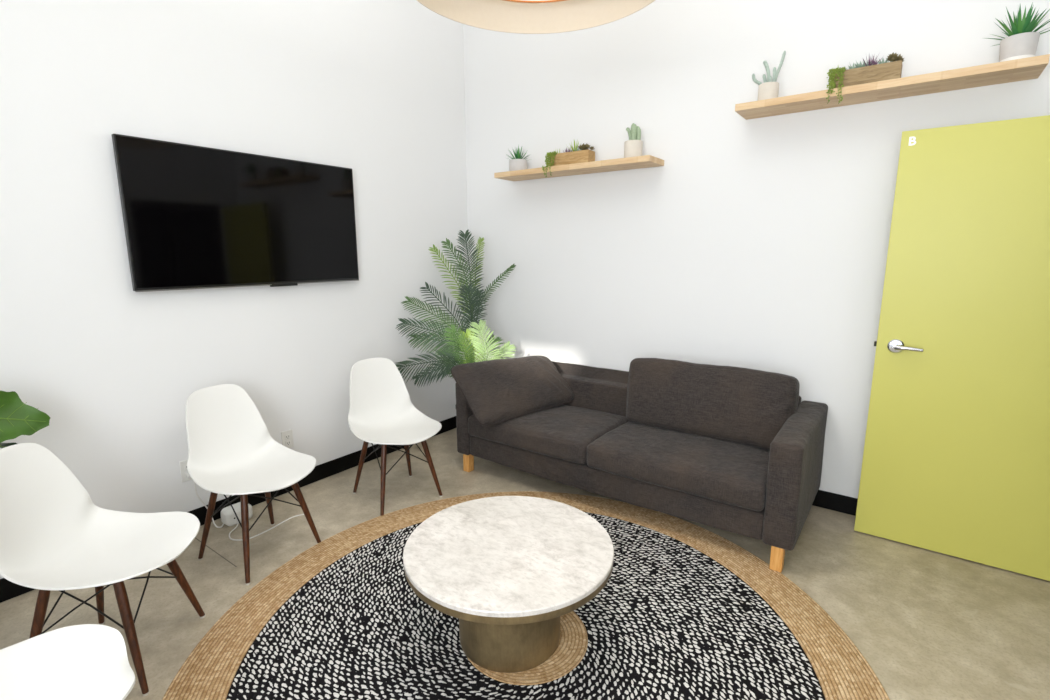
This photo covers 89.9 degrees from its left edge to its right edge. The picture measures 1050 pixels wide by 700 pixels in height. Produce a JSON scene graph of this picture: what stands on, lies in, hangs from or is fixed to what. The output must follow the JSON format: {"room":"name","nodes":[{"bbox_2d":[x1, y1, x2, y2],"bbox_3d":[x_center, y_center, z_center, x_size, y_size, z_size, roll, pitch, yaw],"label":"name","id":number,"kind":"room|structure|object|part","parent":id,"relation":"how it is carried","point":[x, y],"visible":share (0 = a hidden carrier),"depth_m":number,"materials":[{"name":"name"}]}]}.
{"room":"office lounge","nodes":[
{"label":"office lounge","id":0,"kind":"room"},
{"bbox_2d":[0,0,469,578],"bbox_3d":[-1.765,-0.881,2.639,0.100,3.700,4.250,7,13,35],"label":"wall","id":1,"kind":"structure","parent":0,"point":[375,89],"depth_m":2.72,"materials":[{"name":"paint"}]},
{"bbox_2d":[179,460,191,481],"bbox_3d":[-1.787,0.637,2.789,0.009,0.116,0.072,7,13,35],"label":"wall outlet","id":2,"kind":"object","parent":1,"relation":"attached to","point":[183,464],"visible":0.45,"depth_m":2.77,"materials":[{"name":"white plastic"}]},
{"bbox_2d":[0,416,456,602],"bbox_3d":[-1.714,0.894,2.934,0.013,0.102,4.250,7,13,35],"label":"baseboard","id":3,"kind":"structure","parent":1,"relation":"attached to","point":[8,589],"depth_m":3.38,"materials":[{"name":"black rubber"}]},
{"bbox_2d":[112,134,358,291],"bbox_3d":[-1.485,-0.710,2.921,0.060,0.716,1.254,7,13,35],"label":"television","id":4,"kind":"object","parent":1,"relation":"attached to","point":[195,217],"visible":1,"depth_m":2.77,"materials":[{"name":"black"}]},
{"bbox_2d":[281,429,293,447],"bbox_3d":[-1.459,0.552,3.231,0.009,0.116,0.072,7,13,35],"label":"wall outlet","id":5,"kind":"object","parent":1,"relation":"attached to","point":[287,436],"visible":0.94,"depth_m":3.23,"materials":[{"name":"white plastic"}]},
{"bbox_2d":[0,428,1049,699],"bbox_3d":[-0.160,1.196,1.837,4.060,0.100,4.450,7,13,35],"label":"floor","id":6,"kind":"structure","parent":0,"point":[929,624],"depth_m":2.30,"materials":[{"name":"concrete"}]},
{"bbox_2d":[0,391,49,447],"bbox_3d":[-2.119,0.509,1.772,0.539,1.284,0.844,7,13,35],"label":"fig","id":7,"kind":"object","parent":6,"relation":"on","point":[17,418],"visible":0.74,"depth_m":2.00,"materials":[{"name":"plant"}]},
{"bbox_2d":[0,624,135,699],"bbox_3d":[-1.234,0.856,1.184,0.559,0.811,0.486,-10,14,-43],"label":"chair","id":8,"kind":"object","parent":6,"relation":"on","point":[84,661],"visible":1,"depth_m":1.35,"materials":[{"name":"white plastic"}]},
{"bbox_2d":[0,443,205,696],"bbox_3d":[-1.503,0.731,1.865,0.559,0.811,0.486,-1,11,-6],"label":"chair","id":9,"kind":"object","parent":6,"relation":"on","point":[53,536],"visible":0.99,"depth_m":1.84,"materials":[{"name":"white plastic"}]},
{"bbox_3d":[-1.622,0.963,1.740,0.031,0.396,0.135,10,14,43],"label":"leg","id":10,"kind":"part","parent":9,"relation":"part of","materials":[{"name":"brown wood"}]},
{"bbox_3d":[-1.653,0.907,2.039,0.135,0.396,0.031,7,13,34],"label":"leg","id":11,"kind":"part","parent":9,"relation":"part of","materials":[{"name":"brown wood"}]},
{"bbox_3d":[-1.326,0.956,1.769,0.135,0.396,0.031,7,13,34],"label":"leg","id":12,"kind":"part","parent":9,"relation":"part of","materials":[{"name":"brown wood"}]},
{"bbox_3d":[-1.356,0.901,2.068,0.031,0.396,0.135,10,14,43],"label":"leg","id":13,"kind":"part","parent":9,"relation":"part of","materials":[{"name":"brown wood"}]},
{"bbox_2d":[221,502,252,526],"bbox_3d":[-1.597,0.907,2.912,0.100,0.096,0.144,7,13,35],"label":"power adapter","id":14,"kind":"object","parent":6,"relation":"on","point":[228,517],"visible":0.73,"depth_m":2.86,"materials":[{"name":"white plastic"}]},
{"bbox_2d":[186,472,223,527],"bbox_3d":[-1.710,0.805,2.816,0.158,0.323,0.039,-2,11,-8],"label":"power cable","id":15,"kind":"object","parent":14,"relation":"attached to","point":[187,473],"visible":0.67,"depth_m":2.80,"materials":[{"name":"white plastic"}]},
{"bbox_3d":[-1.708,0.809,2.818,0.152,0.315,0.037,-2,11,-12],"label":"cord","id":16,"kind":"part","parent":15,"relation":"part of","materials":[{"name":"white plastic"}]},
{"bbox_2d":[185,384,320,584],"bbox_3d":[-1.325,0.604,2.551,0.559,0.811,0.486,6,12,30],"label":"chair","id":17,"kind":"object","parent":6,"relation":"on","point":[232,450],"visible":1,"depth_m":2.57,"materials":[{"name":"white plastic"}]},
{"bbox_3d":[-1.519,0.817,2.526,0.135,0.396,0.031,-2,11,-10],"label":"leg","id":18,"kind":"part","parent":17,"relation":"part of","materials":[{"name":"brown wood"}]},
{"bbox_3d":[-1.262,0.843,2.378,0.031,0.396,0.135,-4,11,-19],"label":"leg","id":19,"kind":"part","parent":17,"relation":"part of","materials":[{"name":"brown wood"}]},
{"bbox_3d":[-1.364,0.768,2.785,0.031,0.396,0.135,-4,11,-19],"label":"leg","id":20,"kind":"part","parent":17,"relation":"part of","materials":[{"name":"brown wood"}]},
{"bbox_3d":[-1.107,0.795,2.637,0.135,0.396,0.031,-2,11,-10],"label":"leg","id":21,"kind":"part","parent":17,"relation":"part of","materials":[{"name":"brown wood"}]},
{"bbox_2d":[229,514,303,540],"bbox_3d":[-1.387,0.947,2.837,0.376,0.032,0.190,-4,11,-20],"label":"power cable","id":22,"kind":"object","parent":6,"relation":"on","point":[300,514],"visible":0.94,"depth_m":2.81,"materials":[{"name":"white plastic"}]},
{"bbox_2d":[348,358,442,515],"bbox_3d":[-0.792,0.488,3.163,0.486,0.811,0.559,-9,14,-39],"label":"chair","id":23,"kind":"object","parent":6,"relation":"on","point":[382,412],"visible":1,"depth_m":3.22,"materials":[{"name":"white plastic"}]},
{"bbox_3d":[-0.996,0.689,3.205,0.135,0.396,0.031,2,11,9],"label":"leg","id":24,"kind":"part","parent":23,"relation":"part of","materials":[{"name":"brown wood"}]},
{"bbox_3d":[-0.803,0.730,2.982,0.031,0.396,0.135,0,10,0],"label":"leg","id":25,"kind":"part","parent":23,"relation":"part of","materials":[{"name":"brown wood"}]},
{"bbox_3d":[-0.763,0.653,3.400,0.031,0.396,0.135,0,10,0],"label":"leg","id":26,"kind":"part","parent":23,"relation":"part of","materials":[{"name":"brown wood"}]},
{"bbox_3d":[-0.570,0.693,3.176,0.135,0.396,0.031,2,11,9],"label":"leg","id":27,"kind":"part","parent":23,"relation":"part of","materials":[{"name":"brown wood"}]},
{"bbox_2d":[395,230,516,405],"bbox_3d":[-0.520,-0.076,3.942,0.926,1.636,0.362,-2,11,-9],"label":"potted palm","id":28,"kind":"object","parent":6,"relation":"on","point":[463,334],"visible":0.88,"depth_m":3.85,"materials":[{"name":"plant"}]},
{"bbox_2d":[162,491,889,699],"bbox_3d":[0.001,1.103,2.031,2.480,0.010,2.480,7,13,35],"label":"rug","id":29,"kind":"object","parent":6,"relation":"on","point":[683,611],"visible":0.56,"depth_m":2.02,"materials":[{"name":"fabric"}]},
{"bbox_2d":[403,496,613,672],"bbox_3d":[-0.059,0.908,1.995,0.773,0.386,0.773,7,13,35],"label":"coffee table","id":30,"kind":"object","parent":29,"relation":"on","point":[508,568],"visible":1,"depth_m":1.85,"materials":[{"name":"white stone"}]},
{"bbox_2d":[456,361,827,571],"bbox_3d":[0.612,0.546,3.253,2.083,0.657,0.862,7,13,35],"label":"sofa","id":31,"kind":"object","parent":6,"relation":"on","point":[588,442],"visible":0.85,"depth_m":2.81,"materials":[{"name":"grey fabric"}]},
{"bbox_3d":[-0.180,0.391,3.815,0.116,0.522,0.836,7,13,35],"label":"armrest","id":32,"kind":"part","parent":31,"relation":"part of","materials":[{"name":"grey fabric"}]},
{"bbox_3d":[-0.384,0.755,3.575,0.052,0.135,0.052,7,13,35],"label":"leg","id":33,"kind":"part","parent":31,"relation":"part of","materials":[{"name":"brown wood"}]},
{"bbox_2d":[451,355,573,425],"bbox_3d":[-0.072,0.242,3.556,0.808,0.334,0.412,-8,13,-38],"label":"cushion","id":34,"kind":"object","parent":31,"relation":"on","point":[496,391],"visible":1,"depth_m":3.44,"materials":[{"name":"grey fabric"}]},
{"bbox_2d":[468,404,628,464],"bbox_3d":[0.159,0.495,3.448,0.895,0.173,0.650,7,13,35],"label":"seat cushion","id":35,"kind":"object","parent":31,"relation":"on","point":[563,434],"depth_m":3.24,"materials":[{"name":"grey fabric"}]},
{"bbox_3d":[0.779,0.438,3.494,1.835,0.532,0.247,7,13,35],"label":"backrest","id":36,"kind":"part","parent":31,"relation":"part of","materials":[{"name":"grey fabric"}]},
{"bbox_2d":[586,421,769,510],"bbox_3d":[0.899,0.591,2.919,0.942,0.176,0.647,7,13,35],"label":"seat cushion","id":37,"kind":"object","parent":31,"relation":"on","point":[729,476],"depth_m":2.72,"materials":[{"name":"grey fabric"}]},
{"bbox_2d":[625,357,799,448],"bbox_3d":[1.039,0.286,3.030,0.950,0.425,0.237,8,13,36],"label":"cushion","id":38,"kind":"object","parent":31,"relation":"on","point":[739,405],"visible":0.93,"depth_m":2.92,"materials":[{"name":"grey fabric"}]},
{"bbox_3d":[1.171,0.956,2.438,0.052,0.124,0.052,7,13,35],"label":"leg","id":39,"kind":"part","parent":31,"relation":"part of","materials":[{"name":"brown wood"}]},
{"bbox_3d":[1.395,0.596,2.685,0.146,0.522,0.834,7,13,35],"label":"armrest","id":40,"kind":"part","parent":31,"relation":"part of","materials":[{"name":"grey fabric"}]},
{"bbox_2d":[854,115,1049,580],"bbox_3d":[2.115,0.025,2.323,0.963,1.996,0.105,7,13,35],"label":"door","id":41,"kind":"structure","parent":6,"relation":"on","point":[956,460],"depth_m":2.40,"materials":[{"name":"yellow paint"}]},
{"bbox_3d":[1.790,-0.015,2.538,0.068,0.068,0.046,7,13,35],"label":"handle","id":42,"kind":"part","parent":41,"relation":"part of","materials":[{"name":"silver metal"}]},
{"bbox_3d":[1.817,-0.007,2.490,0.110,0.024,0.030,7,13,35],"label":"lever","id":43,"kind":"part","parent":41,"relation":"part of","materials":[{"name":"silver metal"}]},
{"bbox_2d":[463,0,1049,498],"bbox_3d":[1.117,-0.996,3.218,4.060,3.700,0.100,7,13,35],"label":"wall","id":44,"kind":"structure","parent":0,"point":[762,243],"depth_m":3.13,"materials":[{"name":"paint"}]},
{"bbox_2d":[494,155,663,180],"bbox_3d":[0.326,-1.219,3.554,1.190,0.035,0.232,7,13,35],"label":"wall shelf","id":45,"kind":"object","parent":44,"relation":"attached to","point":[646,161],"visible":1,"depth_m":3.44,"materials":[{"name":"brown wood"}]},
{"bbox_2d":[504,146,530,170],"bbox_3d":[-0.053,-1.380,3.796,0.213,0.195,0.216,7,13,35],"label":"aloe","id":46,"kind":"object","parent":45,"relation":"on","point":[518,163],"visible":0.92,"depth_m":3.75,"materials":[{"name":"grey ceramic"}]},
{"bbox_2d":[509,159,526,170],"bbox_3d":[-0.049,-1.328,3.807,0.132,0.088,0.132,7,13,35],"label":"pot","id":47,"kind":"object","parent":46,"relation":"on","point":[514,164],"depth_m":3.75,"materials":[{"name":"grey ceramic"}]},
{"bbox_2d":[542,140,594,176],"bbox_3d":[0.293,-1.284,3.510,0.350,0.248,0.177,7,13,35],"label":"succulent planter","id":48,"kind":"object","parent":45,"relation":"on","point":[583,155],"visible":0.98,"depth_m":3.50,"materials":[{"name":"beige wood"}]},
{"bbox_2d":[624,123,642,157],"bbox_3d":[0.676,-1.299,3.274,0.112,0.222,0.112,7,13,35],"label":"potted cactus","id":49,"kind":"object","parent":45,"relation":"on","point":[633,147],"visible":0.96,"depth_m":3.24,"materials":[{"name":"beige ceramic"}]},
{"bbox_3d":[0.652,-1.339,3.285,0.048,0.108,0.029,7,13,35],"label":"cactus stem","id":50,"kind":"part","parent":49,"relation":"part of","materials":[{"name":"green plant"}]},
{"bbox_2d":[624,140,642,157],"bbox_3d":[0.676,-1.244,3.284,0.112,0.110,0.112,7,13,35],"label":"pot","id":51,"kind":"object","parent":49,"relation":"on","point":[632,148],"depth_m":3.24,"materials":[{"name":"beige ceramic"}]},
{"bbox_3d":[0.677,-1.339,3.260,0.043,0.118,0.042,7,13,35],"label":"cactus stem","id":52,"kind":"part","parent":49,"relation":"part of","materials":[{"name":"green plant"}]},
{"bbox_3d":[0.702,-1.327,3.250,0.039,0.100,0.034,7,13,35],"label":"cactus stem","id":53,"kind":"part","parent":49,"relation":"part of","materials":[{"name":"green plant"}]},
{"bbox_2d":[812,490,857,515],"bbox_3d":[1.093,0.782,3.497,3.847,0.102,0.013,7,13,35],"label":"baseboard","id":54,"kind":"structure","parent":44,"relation":"attached to","point":[823,499],"depth_m":3.00,"materials":[{"name":"black rubber"}]},
{"bbox_2d":[735,54,1049,119],"bbox_3d":[1.678,-1.247,2.546,1.210,0.035,0.232,7,13,35],"label":"wall shelf","id":55,"kind":"object","parent":44,"relation":"attached to","point":[1028,68],"visible":1,"depth_m":2.43,"materials":[{"name":"brown wood"}]},
{"bbox_2d":[751,51,785,100],"bbox_3d":[1.292,-1.438,2.796,0.100,0.252,0.149,-5,12,-25],"label":"potted cactus","id":56,"kind":"object","parent":55,"relation":"on","point":[768,89],"visible":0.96,"depth_m":2.77,"materials":[{"name":"beige ceramic"}]},
{"bbox_3d":[1.253,-1.440,2.819,0.080,0.090,0.024,7,13,35],"label":"cactus stem","id":57,"kind":"part","parent":56,"relation":"part of","materials":[{"name":"green plant"}]},
{"bbox_3d":[1.285,-1.435,2.809,0.040,0.078,0.025,7,13,35],"label":"cactus stem","id":58,"kind":"part","parent":56,"relation":"part of","materials":[{"name":"green plant"}]},
{"bbox_3d":[1.285,-1.466,2.791,0.052,0.141,0.026,7,13,35],"label":"cactus stem","id":59,"kind":"part","parent":56,"relation":"part of","materials":[{"name":"green plant"}]},
{"bbox_2d":[758,82,778,100],"bbox_3d":[1.296,-1.362,2.802,0.100,0.100,0.100,7,13,35],"label":"pot","id":60,"kind":"object","parent":56,"relation":"on","point":[766,90],"depth_m":2.76,"materials":[{"name":"beige ceramic"}]},
{"bbox_3d":[1.313,-1.441,2.775,0.030,0.099,0.025,7,13,35],"label":"cactus stem","id":61,"kind":"part","parent":56,"relation":"part of","materials":[{"name":"green plant"}]},
{"bbox_3d":[1.334,-1.474,2.761,0.025,0.170,0.064,-10,14,-43],"label":"cactus stem","id":62,"kind":"part","parent":56,"relation":"part of","materials":[{"name":"green plant"}]},
{"bbox_2d":[826,52,903,103],"bbox_3d":[1.624,-1.306,2.520,0.313,0.244,0.180,7,13,35],"label":"succulent planter","id":63,"kind":"object","parent":55,"relation":"on","point":[872,71],"visible":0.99,"depth_m":2.51,"materials":[{"name":"brown wood"}]},
{"bbox_3d":[1.502,-1.340,2.590,0.025,0.083,0.047,7,13,35],"label":"trailing stem","id":64,"kind":"part","parent":63,"relation":"part of","materials":[{"name":"green plant"}]},
{"bbox_3d":[1.494,-1.289,2.572,0.022,0.177,0.101,7,13,35],"label":"trailing stem","id":65,"kind":"part","parent":63,"relation":"part of","materials":[{"name":"green plant"}]},
{"bbox_3d":[1.512,-1.308,2.555,0.028,0.133,0.100,7,13,35],"label":"trailing stem","id":66,"kind":"part","parent":63,"relation":"part of","materials":[{"name":"green plant"}]},
{"bbox_3d":[1.539,-1.318,2.567,0.023,0.113,0.047,7,13,35],"label":"trailing stem","id":67,"kind":"part","parent":63,"relation":"part of","materials":[{"name":"green plant"}]},
{"bbox_3d":[1.528,-1.280,2.548,0.026,0.183,0.101,7,13,35],"label":"trailing stem","id":68,"kind":"part","parent":63,"relation":"part of","materials":[{"name":"green plant"}]},
{"bbox_3d":[1.534,-1.281,2.543,0.023,0.179,0.101,6,12,29],"label":"trailing stem","id":69,"kind":"part","parent":63,"relation":"part of","materials":[{"name":"green plant"}]},
{"bbox_2d":[987,2,1049,61],"bbox_3d":[2.088,-1.332,2.204,0.242,0.254,0.264,-9,14,-39],"label":"aloe","id":70,"kind":"object","parent":55,"relation":"on","point":[1021,42],"visible":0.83,"depth_m":2.18,"materials":[{"name":"green plant"}]},
{"bbox_2d":[999,32,1039,60],"bbox_3d":[2.091,-1.264,2.230,0.124,0.112,0.124,7,13,35],"label":"pot","id":71,"kind":"object","parent":70,"relation":"on","point":[1019,45],"depth_m":2.19,"materials":[{"name":"grey ceramic"}]},
{"bbox_3d":[-0.171,-2.541,1.145,4.060,0.100,4.450,7,13,35],"label":"ceiling","id":72,"kind":"structure","parent":0,"visible":0},
{"bbox_2d":[417,0,654,33],"bbox_3d":[0.037,-1.844,1.499,0.866,1.400,0.866,7,13,35],"label":"pendant lamp","id":73,"kind":"object","parent":72,"relation":"hanging from","point":[509,16],"visible":1,"depth_m":2.00,"materials":[{"name":"beige fabric"}]},
{"bbox_2d":[503,0,566,2],"bbox_3d":[0.038,-1.236,1.612,0.682,0.022,0.682,7,13,35],"label":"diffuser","id":74,"kind":"object","parent":73,"relation":"attached to","point":[504,1],"depth_m":1.94,"materials":[{"name":"white metal"}]}
]}

